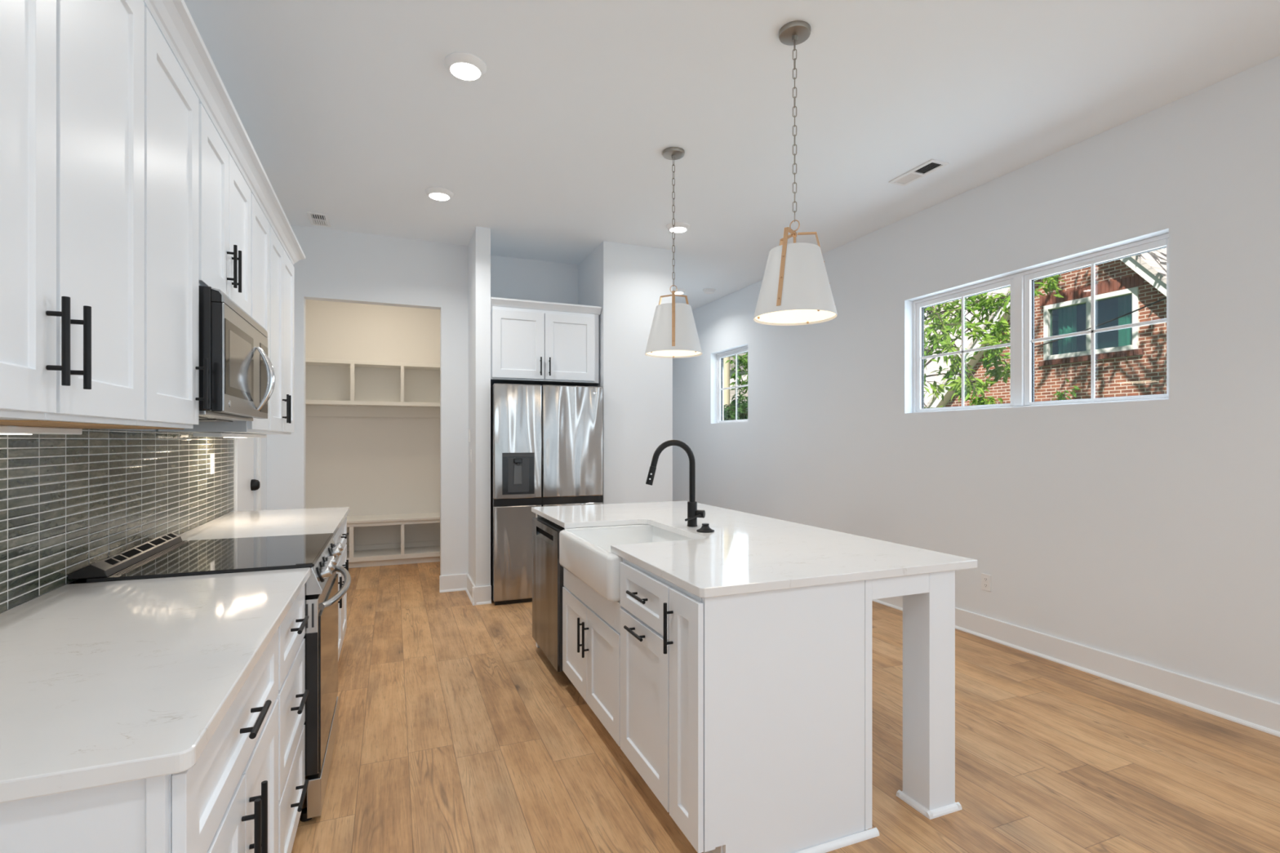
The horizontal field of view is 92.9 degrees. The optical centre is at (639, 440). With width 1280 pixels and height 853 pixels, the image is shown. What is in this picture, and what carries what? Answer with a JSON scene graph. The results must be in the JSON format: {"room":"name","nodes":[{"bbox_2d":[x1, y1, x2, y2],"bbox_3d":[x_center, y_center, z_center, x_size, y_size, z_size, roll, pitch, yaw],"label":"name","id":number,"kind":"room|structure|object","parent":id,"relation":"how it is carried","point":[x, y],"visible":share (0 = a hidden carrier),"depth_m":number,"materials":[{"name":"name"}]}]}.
{"room":"kitchen","nodes":[
{"label":"kitchen","id":0,"kind":"room"},
{"bbox_2d":[0,428,266,613],"bbox_3d":[-1.285,-0.212,0.397,0.159,3.172,10.104,0,0,-22],"label":"wall","id":1,"kind":"structure","parent":0,"point":[264,440],"depth_m":4.85,"materials":[{"name":"white paint"}]},
{"bbox_2d":[0,0,70,419],"bbox_3d":[-1.190,-0.600,0.910,0.387,1.121,0.450,0,0,-22],"label":"upper cabinet","id":2,"kind":"object","parent":1,"relation":"attached to","point":[28,313],"visible":1,"depth_m":1.10,"materials":[{"name":"white paint"}]},
{"bbox_2d":[0,0,144,426],"bbox_3d":[-1.360,-0.599,1.327,0.387,1.124,0.450,0,0,-22],"label":"upper cabinet","id":3,"kind":"object","parent":1,"relation":"attached to","point":[100,43],"visible":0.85,"depth_m":1.37,"materials":[{"name":"white paint"}]},
{"bbox_2d":[0,425,82,435],"bbox_3d":[-1.485,-0.026,1.247,0.080,0.021,1.230,0,0,-22],"label":"light","id":4,"kind":"object","parent":3,"relation":"attached to","point":[4,429],"visible":0.98,"depth_m":1.60,"materials":[{"name":"white plastic"}]},
{"bbox_2d":[8,7,208,429],"bbox_3d":[-1.537,-0.599,1.762,0.387,1.124,0.487,0,0,-22],"label":"upper cabinet","id":5,"kind":"object","parent":1,"relation":"attached to","point":[171,104],"visible":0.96,"depth_m":1.80,"materials":[{"name":"white paint"}]},
{"bbox_2d":[0,428,233,613],"bbox_3d":[-1.723,0.206,1.696,0.008,0.491,4.840,0,0,-22],"label":"backsplash","id":6,"kind":"structure","parent":1,"relation":"attached to","point":[69,504],"depth_m":2.08,"materials":[{"name":"tile"}]},
{"bbox_2d":[209,453,214,474],"bbox_3d":[-2.433,0.132,3.461,0.008,0.116,0.072,0,0,-22],"label":"wall outlet","id":7,"kind":"object","parent":1,"relation":"attached to","point":[211,455],"visible":1,"depth_m":3.44,"materials":[{"name":"white plastic"}]},
{"bbox_2d":[157,193,270,432],"bbox_3d":[-2.019,-0.600,2.948,0.387,1.121,0.457,0,0,-22],"label":"upper cabinet","id":8,"kind":"object","parent":1,"relation":"attached to","point":[260,226],"visible":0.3,"depth_m":2.96,"materials":[{"name":"white paint"}]},
{"bbox_2d":[199,103,251,316],"bbox_3d":[-1.781,-0.846,2.362,0.387,0.630,0.806,0,0,-22],"label":"upper cabinet","id":9,"kind":"object","parent":1,"relation":"attached to","point":[224,194],"visible":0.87,"depth_m":2.34,"materials":[{"name":"white paint"}]},
{"bbox_2d":[199,285,275,422],"bbox_3d":[-1.734,-0.304,2.381,0.487,0.442,0.790,0,0,-22],"label":"microwave","id":10,"kind":"object","parent":9,"relation":"attached to","point":[242,374],"visible":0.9,"depth_m":2.20,"materials":[{"name":"silver metal"}]},
{"bbox_2d":[232,437,261,511],"bbox_3d":[-2.787,0.302,4.329,0.022,2.145,0.830,0,0,-22],"label":"trim","id":11,"kind":"structure","parent":1,"relation":"attached to","point":[235,439],"depth_m":3.98,"materials":[{"name":"white paint"}]},
{"bbox_2d":[238,437,260,511],"bbox_3d":[-2.796,0.341,4.320,0.078,2.046,0.635,0,0,-22],"label":"door","id":12,"kind":"structure","parent":1,"relation":"in","point":[247,484],"depth_m":4.37,"materials":[{"name":"white paint"}]},
{"bbox_2d":[225,225,294,434],"bbox_3d":[-2.269,-0.600,3.561,0.387,1.121,0.865,0,0,-22],"label":"upper cabinet","id":13,"kind":"object","parent":1,"relation":"attached to","point":[282,268],"visible":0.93,"depth_m":3.58,"materials":[{"name":"white paint"}]},
{"bbox_2d":[143,0,305,264],"bbox_3d":[-1.771,-1.200,2.365,0.410,0.076,3.585,0,0,-22],"label":"crown molding","id":14,"kind":"structure","parent":13,"relation":"attached to","point":[174,19],"depth_m":2.17,"materials":[{"name":"white paint"}]},
{"bbox_2d":[192,432,266,437],"bbox_3d":[-2.232,-0.026,3.356,0.115,0.021,1.100,0,0,-22],"label":"light","id":15,"kind":"object","parent":13,"relation":"attached to","point":[194,434],"visible":1,"depth_m":2.99,"materials":[{"name":"white plastic"}]},
{"bbox_2d":[266,222,468,575],"bbox_3d":[-2.350,-0.212,5.358,1.608,3.172,0.110,0,0,-22],"label":"wall","id":16,"kind":"structure","parent":0,"point":[337,266],"depth_m":5.41,"materials":[{"name":"white paint"}]},
{"bbox_2d":[305,299,439,515],"bbox_3d":[-3.072,-0.212,7.096,1.900,3.172,0.100,0,0,-22],"label":"wall","id":17,"kind":"structure","parent":0,"point":[366,465],"depth_m":7.03,"materials":[{"name":"white paint"}]},
{"bbox_2d":[305,358,439,417],"bbox_3d":[-2.978,-0.577,6.918,1.690,0.612,0.300,0,0,-22],"label":"cubby shelf","id":18,"kind":"object","parent":17,"relation":"attached to","point":[333,387],"visible":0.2,"depth_m":6.96,"materials":[{"name":"white paint"}]},
{"bbox_2d":[468,226,490,586],"bbox_3d":[-1.482,-0.212,5.521,0.122,3.172,0.856,0,0,-22],"label":"wall","id":19,"kind":"structure","parent":0,"point":[479,246],"depth_m":5.13,"materials":[{"name":"white paint"}]},
{"bbox_2d":[439,573,491,605],"bbox_3d":[-1.535,1.300,5.318,0.253,0.148,0.648,0,0,-35],"label":"baseboard","id":20,"kind":"structure","parent":19,"relation":"attached to","point":[479,595],"depth_m":5.50,"materials":[{"name":"white paint"}]},
{"bbox_2d":[468,429,470,442],"bbox_3d":[-1.541,-0.043,5.489,0.009,0.115,0.070,0,0,-22],"label":"thermostat plate","id":21,"kind":"object","parent":19,"relation":"attached to","point":[468,429],"visible":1,"depth_m":5.47,"materials":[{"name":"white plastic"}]},
{"bbox_2d":[470,449,471,462],"bbox_3d":[-1.501,0.139,5.392,0.010,0.116,0.072,0,0,-22],"label":"light switch","id":22,"kind":"object","parent":19,"relation":"attached to","point":[470,450],"visible":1,"depth_m":5.37,"materials":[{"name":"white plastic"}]},
{"bbox_2d":[490,254,577,304],"bbox_3d":[-1.110,-0.212,6.081,0.991,3.172,0.098,0,0,-22],"label":"wall","id":23,"kind":"structure","parent":0,"point":[511,277],"depth_m":6.05,"materials":[{"name":"white paint"}]},
{"bbox_2d":[490,297,601,386],"bbox_3d":[-0.944,-0.866,5.665,0.981,0.687,0.774,0,0,-22],"label":"upper cabinet","id":24,"kind":"object","parent":23,"relation":"attached to","point":[540,343],"visible":0.98,"depth_m":5.33,"materials":[{"name":"white paint"}]},
{"bbox_2d":[577,240,672,504],"bbox_3d":[-0.709,-0.212,7.321,0.686,3.172,3.704,0,0,-22],"label":"wall","id":25,"kind":"structure","parent":0,"point":[628,282],"depth_m":5.59,"materials":[{"name":"white paint"}]},
{"bbox_2d":[142,0,1279,310],"bbox_3d":[0.225,-1.923,2.683,5.640,0.250,13.200,0,0,-22],"label":"ceiling","id":26,"kind":"structure","parent":0,"point":[350,110],"depth_m":3.24,"materials":[{"name":"white paint"}]},
{"bbox_2d":[306,211,331,226],"bbox_3d":[-2.604,-1.793,4.935,0.147,0.009,0.295,0,0,-22],"label":"ceiling vent","id":27,"kind":"object","parent":26,"relation":"in","point":[315,219],"visible":1,"depth_m":4.92,"materials":[{"name":"white plastic"}]},
{"bbox_2d":[425,186,453,200],"bbox_3d":[-1.454,-1.781,4.406,0.196,0.034,0.196,0,0,-22],"label":"recessed light","id":28,"kind":"object","parent":26,"relation":"in","point":[438,193],"visible":1,"depth_m":4.36,"materials":[{"name":"white plastic"}]},
{"bbox_2d":[444,52,486,80],"bbox_3d":[-0.836,-1.781,2.911,0.196,0.034,0.196,0,0,-22],"label":"recessed light","id":29,"kind":"object","parent":26,"relation":"in","point":[464,66],"visible":1,"depth_m":2.88,"materials":[{"name":"white plastic"}]},
{"bbox_2d":[644,146,702,358],"bbox_3d":[0.209,-1.167,3.788,0.357,1.260,0.357,0,0,-22],"label":"pendant light","id":30,"kind":"object","parent":26,"relation":"hanging from","point":[673,334],"visible":1,"depth_m":3.69,"materials":[{"name":"white fabric"}]},
{"bbox_2d":[646,350,701,356],"bbox_3d":[0.209,-0.549,3.788,0.346,0.003,0.346,0,0,-22],"label":"diffuser","id":31,"kind":"object","parent":30,"relation":"attached to","point":[649,353],"depth_m":3.81,"materials":[{"name":"white"}]},
{"bbox_2d":[666,222,689,232],"bbox_3d":[0.320,-1.781,5.100,0.196,0.034,0.196,0,0,-22],"label":"recessed light","id":32,"kind":"object","parent":26,"relation":"in","point":[679,227],"visible":0.94,"depth_m":5.05,"materials":[{"name":"white plastic"}]},
{"bbox_2d":[672,288,685,294],"bbox_3d":[0.450,-1.781,7.289,0.196,0.034,0.196,0,0,-22],"label":"recessed light","id":33,"kind":"object","parent":26,"relation":"in","point":[679,291],"visible":0.69,"depth_m":7.23,"materials":[{"name":"white plastic"}]},
{"bbox_2d":[702,288,715,293],"bbox_3d":[0.829,-1.778,7.259,0.150,0.040,0.150,0,0,-22],"label":"smoke detector","id":34,"kind":"object","parent":26,"relation":"attached to","point":[709,291],"visible":1,"depth_m":7.21,"materials":[{"name":"white plastic"}]},
{"bbox_2d":[753,20,837,325],"bbox_3d":[0.679,-1.167,2.670,0.357,1.260,0.357,0,0,-22],"label":"pendant light","id":35,"kind":"object","parent":26,"relation":"hanging from","point":[795,290],"visible":1,"depth_m":2.58,"materials":[{"name":"white fabric"}]},
{"bbox_2d":[755,309,835,323],"bbox_3d":[0.679,-0.549,2.670,0.346,0.003,0.346,0,0,-22],"label":"diffuser","id":36,"kind":"object","parent":35,"relation":"attached to","point":[762,316],"depth_m":2.68,"materials":[{"name":"white"}]},
{"bbox_2d":[888,159,949,186],"bbox_3d":[1.863,-1.793,4.078,0.146,0.009,0.370,0,0,-22],"label":"ceiling vent","id":37,"kind":"object","parent":26,"relation":"in","point":[932,165],"visible":1,"depth_m":4.07,"materials":[{"name":"white plastic"}]},
{"bbox_2d":[291,561,1279,852],"bbox_3d":[0.225,1.414,2.683,5.640,0.080,13.200,0,0,-22],"label":"floor","id":38,"kind":"structure","parent":0,"point":[457,733],"depth_m":2.63,"materials":[{"name":"brown wood"}]},
{"bbox_2d":[0,628,278,852],"bbox_3d":[-1.123,0.929,1.161,0.699,0.892,0.826,0,0,-22],"label":"base cabinet","id":39,"kind":"object","parent":38,"relation":"on","point":[227,802],"visible":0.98,"depth_m":0.96,"materials":[{"name":"white paint"}]},
{"bbox_2d":[0,567,310,803],"bbox_3d":[-1.230,0.467,1.399,0.682,0.030,1.386,0,0,-22],"label":"countertop","id":40,"kind":"structure","parent":39,"relation":"on","point":[108,682],"depth_m":1.20,"materials":[{"name":"white stone"}]},
{"bbox_2d":[66,532,351,822],"bbox_3d":[-1.586,0.886,2.417,0.786,0.977,0.777,0,0,-22],"label":"range","id":41,"kind":"object","parent":38,"relation":"on","point":[166,555],"visible":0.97,"depth_m":2.24,"materials":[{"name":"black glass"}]},
{"bbox_2d":[86,533,333,582],"bbox_3d":[-1.606,0.445,2.409,0.642,0.011,0.777,0,0,-22],"label":"cooktop","id":42,"kind":"object","parent":41,"relation":"in","point":[177,557],"depth_m":2.28,"materials":[{"name":"black glass"}]},
{"bbox_2d":[275,584,309,852],"bbox_3d":[-1.381,0.929,1.795,0.699,0.892,0.538,0,0,-22],"label":"base cabinet","id":43,"kind":"object","parent":38,"relation":"on","point":[292,695],"visible":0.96,"depth_m":1.88,"materials":[{"name":"white paint"}]},
{"bbox_2d":[333,534,342,608],"bbox_3d":[-1.861,0.929,2.974,0.699,0.892,0.468,0,0,-22],"label":"base cabinet","id":44,"kind":"object","parent":38,"relation":"on","point":[340,602],"visible":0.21,"depth_m":3.27,"materials":[{"name":"white paint"}]},
{"bbox_2d":[335,515,348,661],"bbox_3d":[-2.114,0.929,3.596,0.699,0.892,0.874,0,0,-22],"label":"base cabinet","id":45,"kind":"object","parent":38,"relation":"on","point":[341,535],"visible":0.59,"depth_m":3.76,"materials":[{"name":"white paint"}]},
{"bbox_2d":[177,506,349,541],"bbox_3d":[-2.038,0.467,3.384,0.682,0.030,1.362,0,0,-22],"label":"countertop","id":46,"kind":"structure","parent":45,"relation":"on","point":[275,522],"depth_m":3.31,"materials":[{"name":"white stone"}]},
{"bbox_2d":[346,512,439,568],"bbox_3d":[-2.941,1.118,6.828,1.690,0.512,0.492,0,0,-22],"label":"bench","id":47,"kind":"object","parent":38,"relation":"on","point":[384,540],"visible":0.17,"depth_m":6.93,"materials":[{"name":"white paint"}]},
{"bbox_2d":[535,513,542,648],"bbox_3d":[-0.381,0.929,4.172,0.664,0.891,0.045,0,0,-22],"label":"island end panel","id":48,"kind":"object","parent":38,"relation":"on","point":[536,515],"visible":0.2,"depth_m":4.04,"materials":[{"name":"white paint"}]},
{"bbox_2d":[490,383,603,605],"bbox_3d":[-0.918,0.449,5.587,0.957,1.851,0.858,0,0,-22],"label":"refrigerator","id":49,"kind":"object","parent":38,"relation":"on","point":[547,441],"visible":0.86,"depth_m":5.16,"materials":[{"name":"silver metal"}]},
{"bbox_2d":[532,517,564,671],"bbox_3d":[-0.276,0.940,3.813,0.664,0.868,0.660,0,0,-22],"label":"dishwasher","id":50,"kind":"object","parent":38,"relation":"on","point":[547,571],"visible":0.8,"depth_m":3.60,"materials":[{"name":"grey metal"}]},
{"bbox_2d":[562,558,623,746],"bbox_3d":[0.034,0.929,3.060,0.698,0.892,0.916,0,0,-22],"label":"base cabinet","id":51,"kind":"object","parent":38,"relation":"on","point":[591,622],"visible":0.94,"depth_m":2.86,"materials":[{"name":"white paint"}]},
{"bbox_2d":[620,558,673,812],"bbox_3d":[0.298,0.929,2.412,0.698,0.892,0.481,0,0,-22],"label":"base cabinet","id":52,"kind":"object","parent":38,"relation":"on","point":[644,664],"visible":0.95,"depth_m":2.27,"materials":[{"name":"white paint"}]},
{"bbox_2d":[531,500,977,597],"bbox_3d":[0.272,0.467,3.216,1.182,0.030,2.457,0,0,-22],"label":"countertop","id":53,"kind":"structure","parent":52,"relation":"on","point":[745,553],"depth_m":2.46,"materials":[{"name":"white stone"}]},
{"bbox_2d":[559,524,693,601],"bbox_3d":[0.009,0.579,3.056,0.660,0.191,0.886,0,0,-22],"label":"farmhouse sink","id":54,"kind":"object","parent":53,"relation":"in","point":[585,553],"visible":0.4,"depth_m":3.05,"materials":[{"name":"white ceramic"}]},
{"bbox_2d":[645,440,705,526],"bbox_3d":[0.194,0.224,3.140,0.326,0.456,0.121,0,0,-22],"label":"faucet","id":55,"kind":"object","parent":53,"relation":"on","point":[693,513],"visible":1,"depth_m":3.18,"materials":[{"name":"black metal"}]},
{"bbox_2d":[696,523,714,533],"bbox_3d":[0.325,0.433,3.021,0.089,0.039,0.089,0,0,-22],"label":"stopper","id":56,"kind":"object","parent":53,"relation":"on","point":[705,528],"visible":1,"depth_m":3.00,"materials":[{"name":"black metal"}]},
{"bbox_2d":[663,584,723,852],"bbox_3d":[0.430,0.929,2.087,0.698,0.892,0.217,0,0,-22],"label":"base cabinet","id":57,"kind":"object","parent":38,"relation":"on","point":[686,643],"visible":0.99,"depth_m":1.96,"materials":[{"name":"white paint"}]},
{"bbox_2d":[702,580,879,852],"bbox_3d":[0.513,0.929,2.003,0.676,0.891,0.036,0,0,-22],"label":"island end panel","id":58,"kind":"object","parent":38,"relation":"on","point":[784,669],"visible":0.88,"depth_m":1.99,"materials":[{"name":"white paint"}]},
{"bbox_2d":[864,570,962,830],"bbox_3d":[0.541,0.929,3.294,0.443,0.891,2.405,0,0,-22],"label":"support frame","id":59,"kind":"object","parent":38,"relation":"on","point":[928,598],"visible":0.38,"depth_m":2.25,"materials":[{"name":"white paint"}]},
{"bbox_2d":[672,55,1279,702],"bbox_3d":[2.736,-0.212,3.705,0.190,3.172,13.200,0,0,-22],"label":"wall","id":60,"kind":"structure","parent":0,"point":[1148,532],"depth_m":3.68,"materials":[{"name":"white paint"}]},
{"bbox_2d":[716,346,747,423],"bbox_3d":[1.206,-0.676,7.544,0.080,0.911,0.888,0,0,-22],"label":"window","id":61,"kind":"structure","parent":60,"relation":"in","point":[720,356],"depth_m":7.87,"materials":[{"name":"white plastic"}]},
{"bbox_2d":[981,573,991,591],"bbox_3d":[2.412,0.989,4.237,0.008,0.116,0.072,0,0,-22],"label":"wall outlet","id":62,"kind":"object","parent":60,"relation":"attached to","point":[985,579],"visible":1,"depth_m":4.24,"materials":[{"name":"white plastic"}]},
{"bbox_2d":[912,233,1168,413],"bbox_3d":[2.593,-0.676,4.125,0.088,0.911,1.804,0,0,-22],"label":"window","id":63,"kind":"structure","parent":60,"relation":"in","point":[1021,284],"depth_m":4.08,"materials":[{"name":"white plastic"}]},
{"bbox_2d":[871,595,1279,737],"bbox_3d":[2.632,1.300,3.668,0.029,0.148,12.770,0,0,-22],"label":"baseboard","id":64,"kind":"structure","parent":60,"relation":"attached to","point":[1249,710],"depth_m":3.39,"materials":[{"name":"white paint"}]},
{"label":"outside","id":65,"kind":"structure","parent":0,"visible":0},
{"bbox_3d":[22.113,1.824,30.594,55.970,0.100,80.000,0,0,-22],"label":"ground","id":66,"kind":"structure","parent":65,"visible":0},
{"bbox_2d":[723,356,729,418],"bbox_3d":[2.663,-1.926,18.736,0.220,7.400,0.214,0,0,-22],"label":"utility pole","id":67,"kind":"object","parent":66,"relation":"on","point":[726,366],"visible":0.25,"depth_m":18.64,"materials":[{"name":"beige"}]},
{"bbox_2d":[723,388,747,420],"bbox_3d":[2.095,0.297,13.560,1.524,2.968,2.016,0,0,-22],"label":"shrub","id":68,"kind":"object","parent":66,"relation":"on","point":[729,412],"visible":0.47,"depth_m":13.31,"materials":[{"name":"green plant"}]},
{"bbox_2d":[725,352,747,395],"bbox_3d":[3.006,-0.593,16.868,1.320,4.748,1.514,0,0,-22],"label":"leafy tree","id":69,"kind":"object","parent":66,"relation":"on","point":[741,360],"visible":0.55,"depth_m":16.89,"materials":[{"name":"green plant"}]},
{"bbox_2d":[729,374,747,419],"bbox_3d":[4.131,-0.576,28.576,3.800,4.700,4.580,0,0,-22],"label":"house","id":70,"kind":"structure","parent":66,"relation":"on","point":[732,393],"depth_m":26.34,"materials":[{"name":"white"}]},
{"bbox_2d":[729,351,747,377],"bbox_3d":[5.028,-2.726,36.056,12.500,9.000,5.800,0,0,-22],"label":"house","id":71,"kind":"structure","parent":66,"relation":"on","point":[741,354],"depth_m":33.13,"materials":[{"name":"white"}]},
{"bbox_2d":[924,275,1066,408],"bbox_3d":[3.890,-0.724,8.198,1.977,5.011,2.900,0,0,-22],"label":"leafy tree","id":72,"kind":"object","parent":66,"relation":"on","point":[940,322],"visible":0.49,"depth_m":7.47,"materials":[{"name":"green plant"}]},
{"bbox_2d":[924,248,1166,408],"bbox_3d":[13.285,-4.176,15.664,7.580,11.900,23.000,0,0,-22],"label":"brick house","id":73,"kind":"structure","parent":66,"relation":"on","point":[1130,361],"depth_m":14.05,"materials":[{"name":"brown brick"}]},
{"bbox_2d":[1057,305,1076,354],"bbox_3d":[10.324,-2.626,14.702,0.079,1.320,0.450,0,0,-22],"label":"curtain","id":74,"kind":"object","parent":73,"relation":"hanging from","point":[1067,316],"depth_m":14.66,"materials":[{"name":"teal fabric"}]},
{"bbox_2d":[1118,295,1125,346],"bbox_3d":[10.777,-2.626,13.591,0.079,1.320,0.150,0,0,-22],"label":"curtain","id":75,"kind":"object","parent":73,"relation":"hanging from","point":[1122,300],"depth_m":13.57,"materials":[{"name":"teal fabric"}]},
{"bbox_2d":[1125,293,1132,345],"bbox_3d":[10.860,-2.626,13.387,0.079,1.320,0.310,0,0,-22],"label":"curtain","id":76,"kind":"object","parent":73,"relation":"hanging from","point":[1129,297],"depth_m":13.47,"materials":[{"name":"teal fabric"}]},
{"bbox_2d":[1052,377,1080,400],"bbox_3d":[4.805,0.539,6.816,0.544,2.480,0.315,0,0,-22],"label":"shrub","id":77,"kind":"object","parent":66,"relation":"on","point":[1060,394],"visible":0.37,"depth_m":6.80,"materials":[{"name":"green plant"}]},
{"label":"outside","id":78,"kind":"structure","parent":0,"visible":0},
{"bbox_2d":[1002,297,1166,356],"bbox_3d":[8.936,-2.330,11.998,0.024,0.907,3.960,0,0,-22],"label":"wire","id":79,"kind":"object","parent":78,"point":[1165,297],"visible":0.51,"depth_m":11.66,"materials":[{"name":"grey"}]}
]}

